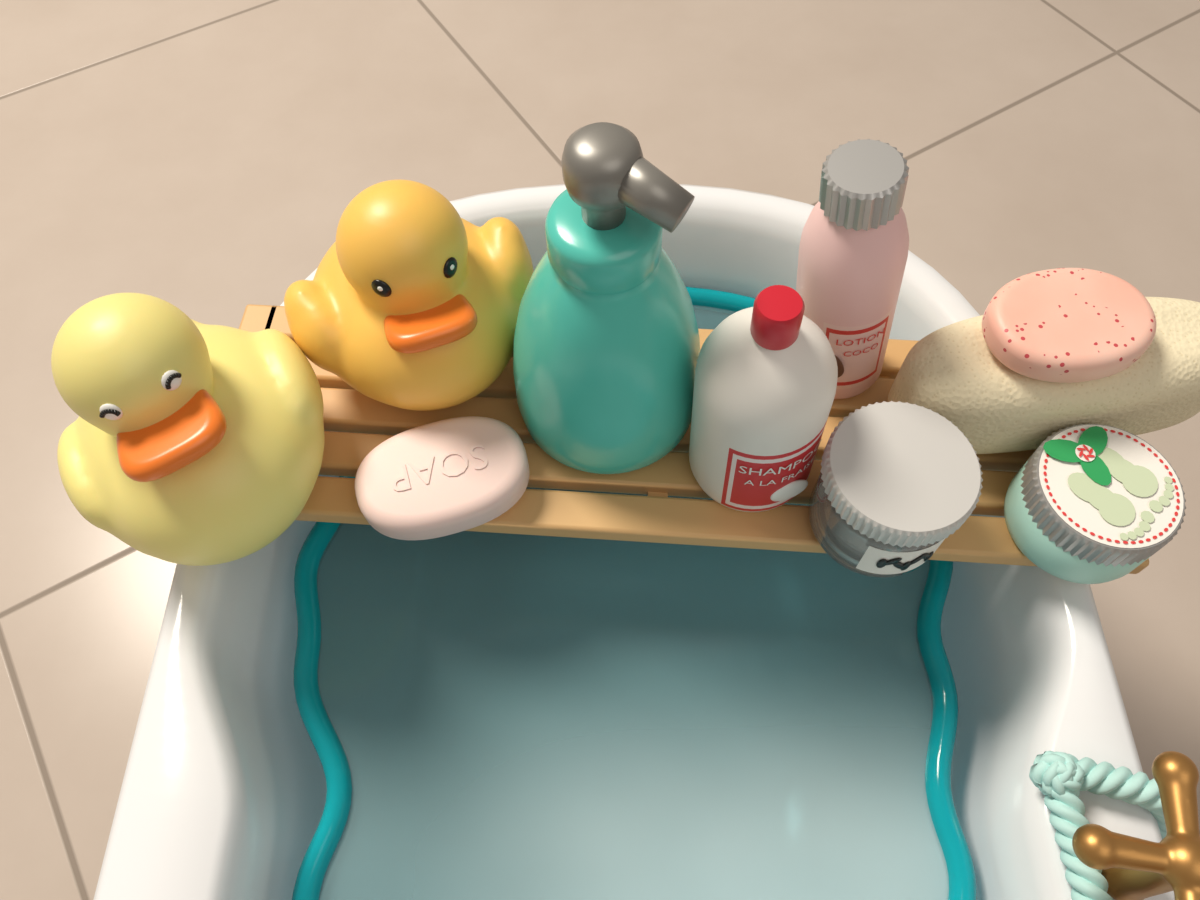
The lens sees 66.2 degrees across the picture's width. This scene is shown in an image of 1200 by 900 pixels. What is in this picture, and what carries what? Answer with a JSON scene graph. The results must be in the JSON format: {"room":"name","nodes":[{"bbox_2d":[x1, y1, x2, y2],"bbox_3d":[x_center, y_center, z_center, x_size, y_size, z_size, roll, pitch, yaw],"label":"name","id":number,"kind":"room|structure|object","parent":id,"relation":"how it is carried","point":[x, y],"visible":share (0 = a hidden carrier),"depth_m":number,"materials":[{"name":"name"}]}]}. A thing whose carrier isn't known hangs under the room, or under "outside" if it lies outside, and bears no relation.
{"room":"bathroom","nodes":[
{"label":"bathroom","id":0,"kind":"room"},
{"bbox_2d":[0,0,1199,899],"bbox_3d":[0.009,0.206,0.356,4.000,0.001,4.000,0,60,0],"label":"floor","id":1,"kind":"structure","parent":0,"point":[204,158],"depth_m":0.58,"materials":[{"name":"tile"}]},
{"bbox_2d":[94,184,1174,899],"bbox_3d":[0.009,0.153,0.294,0.270,0.160,0.500,0,60,0],"label":"bathtub","id":2,"kind":"object","parent":1,"relation":"on","point":[513,716],"visible":0.56,"depth_m":0.35,"materials":[{"name":"white ceramic"}]},
{"bbox_2d":[292,287,976,899],"bbox_3d":[0.009,0.131,0.255,0.220,0.010,0.452,0,60,0],"label":"hose","id":3,"kind":"object","parent":2,"relation":"in","point":[948,832],"visible":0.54,"depth_m":0.28,"materials":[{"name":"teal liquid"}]},
{"bbox_2d":[239,304,1148,573],"bbox_3d":[0.019,-0.006,0.289,0.282,0.008,0.076,3,60,2],"label":"tray","id":4,"kind":"object","parent":2,"relation":"on","point":[656,517],"depth_m":0.27,"materials":[{"name":"brown wood"}]},
{"bbox_2d":[51,293,324,565],"bbox_3d":[-0.111,-0.012,0.246,0.072,0.076,0.072,21,62,11],"label":"rubber duck","id":5,"kind":"object","parent":4,"relation":"on","point":[191,442],"visible":1,"depth_m":0.23},
{"bbox_2d":[284,180,533,410],"bbox_3d":[-0.055,-0.050,0.270,0.067,0.068,0.067,20,62,11],"label":"rubber duck","id":6,"kind":"object","parent":4,"relation":"on","point":[414,304],"visible":0.97,"depth_m":0.25},
{"bbox_2d":[355,416,529,539],"bbox_3d":[-0.046,0.008,0.268,0.050,0.014,0.033,-16,65,-7],"label":"soap bar","id":7,"kind":"object","parent":4,"relation":"on","point":[450,476],"depth_m":0.26,"materials":[{"name":"pink"}]},
{"bbox_2d":[513,122,699,473],"bbox_3d":[0.002,-0.040,0.242,0.055,0.107,0.055,28,64,15],"label":"soap dispenser","id":8,"kind":"object","parent":4,"relation":"on","point":[606,350],"visible":0.98,"depth_m":0.23,"materials":[{"name":"teal plastic"}]},
{"bbox_2d":[689,285,837,511],"bbox_3d":[0.044,-0.015,0.245,0.038,0.078,0.037,-11,61,-6],"label":"shampoo bottle","id":9,"kind":"object","parent":4,"relation":"on","point":[765,379],"visible":1,"depth_m":0.23,"materials":[{"name":"white plastic"}]},
{"bbox_2d":[796,139,908,398],"bbox_3d":[0.071,-0.047,0.258,0.036,0.087,0.030,-9,60,-5],"label":"lotion bottle","id":10,"kind":"object","parent":4,"relation":"on","point":[854,245],"visible":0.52,"depth_m":0.23,"materials":[{"name":"pink plastic"}]},
{"bbox_2d":[835,356,843,376],"bbox_3d":[0.066,-0.026,0.273,0.011,0.014,0.009,-11,60,3],"label":"print","id":11,"kind":"object","parent":10,"relation":"attached to","point":[840,359],"depth_m":0.27,"materials":[{"name":"brown"}]},
{"bbox_2d":[809,401,982,576],"bbox_3d":[0.079,0.012,0.253,0.040,0.034,0.040,-10,61,-6],"label":"glass jar","id":12,"kind":"object","parent":4,"relation":"on","point":[895,480],"visible":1,"depth_m":0.24,"materials":[{"name":"white"}]},
{"bbox_2d":[888,297,1199,453],"bbox_3d":[0.136,-0.021,0.271,0.098,0.038,0.036,-7,60,-4],"label":"sponge","id":13,"kind":"object","parent":4,"relation":"on","point":[952,372],"visible":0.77,"depth_m":0.25,"materials":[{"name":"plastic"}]},
{"bbox_2d":[982,268,1155,382],"bbox_3d":[0.127,-0.034,0.250,0.045,0.010,0.034,-9,60,-5],"label":"soap bar","id":14,"kind":"object","parent":13,"relation":"on","point":[1059,325],"visible":1,"depth_m":0.24,"materials":[{"name":"pink"}]},
{"bbox_2d":[1004,423,1185,583],"bbox_3d":[0.137,0.015,0.257,0.040,0.026,0.040,41,68,21],"label":"jar","id":15,"kind":"object","parent":4,"relation":"on","point":[1092,503],"visible":1,"depth_m":0.25,"materials":[{"name":"teal plastic"}]},
{"bbox_2d":[1029,751,1166,899],"bbox_3d":[0.132,0.124,0.226,0.045,0.038,0.092,0,60,0],"label":"rope","id":16,"kind":"object","parent":2,"relation":"attached to","point":[1061,777],"visible":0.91,"depth_m":0.23,"materials":[{"name":"teal fabric"}]},
{"bbox_2d":[1072,751,1199,899],"bbox_3d":[0.129,0.099,0.214,0.046,0.039,0.049,27,63,14],"label":"faucet","id":17,"kind":"object","parent":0,"point":[1133,868],"depth_m":0.20,"materials":[{"name":"gold metal"}]}
]}

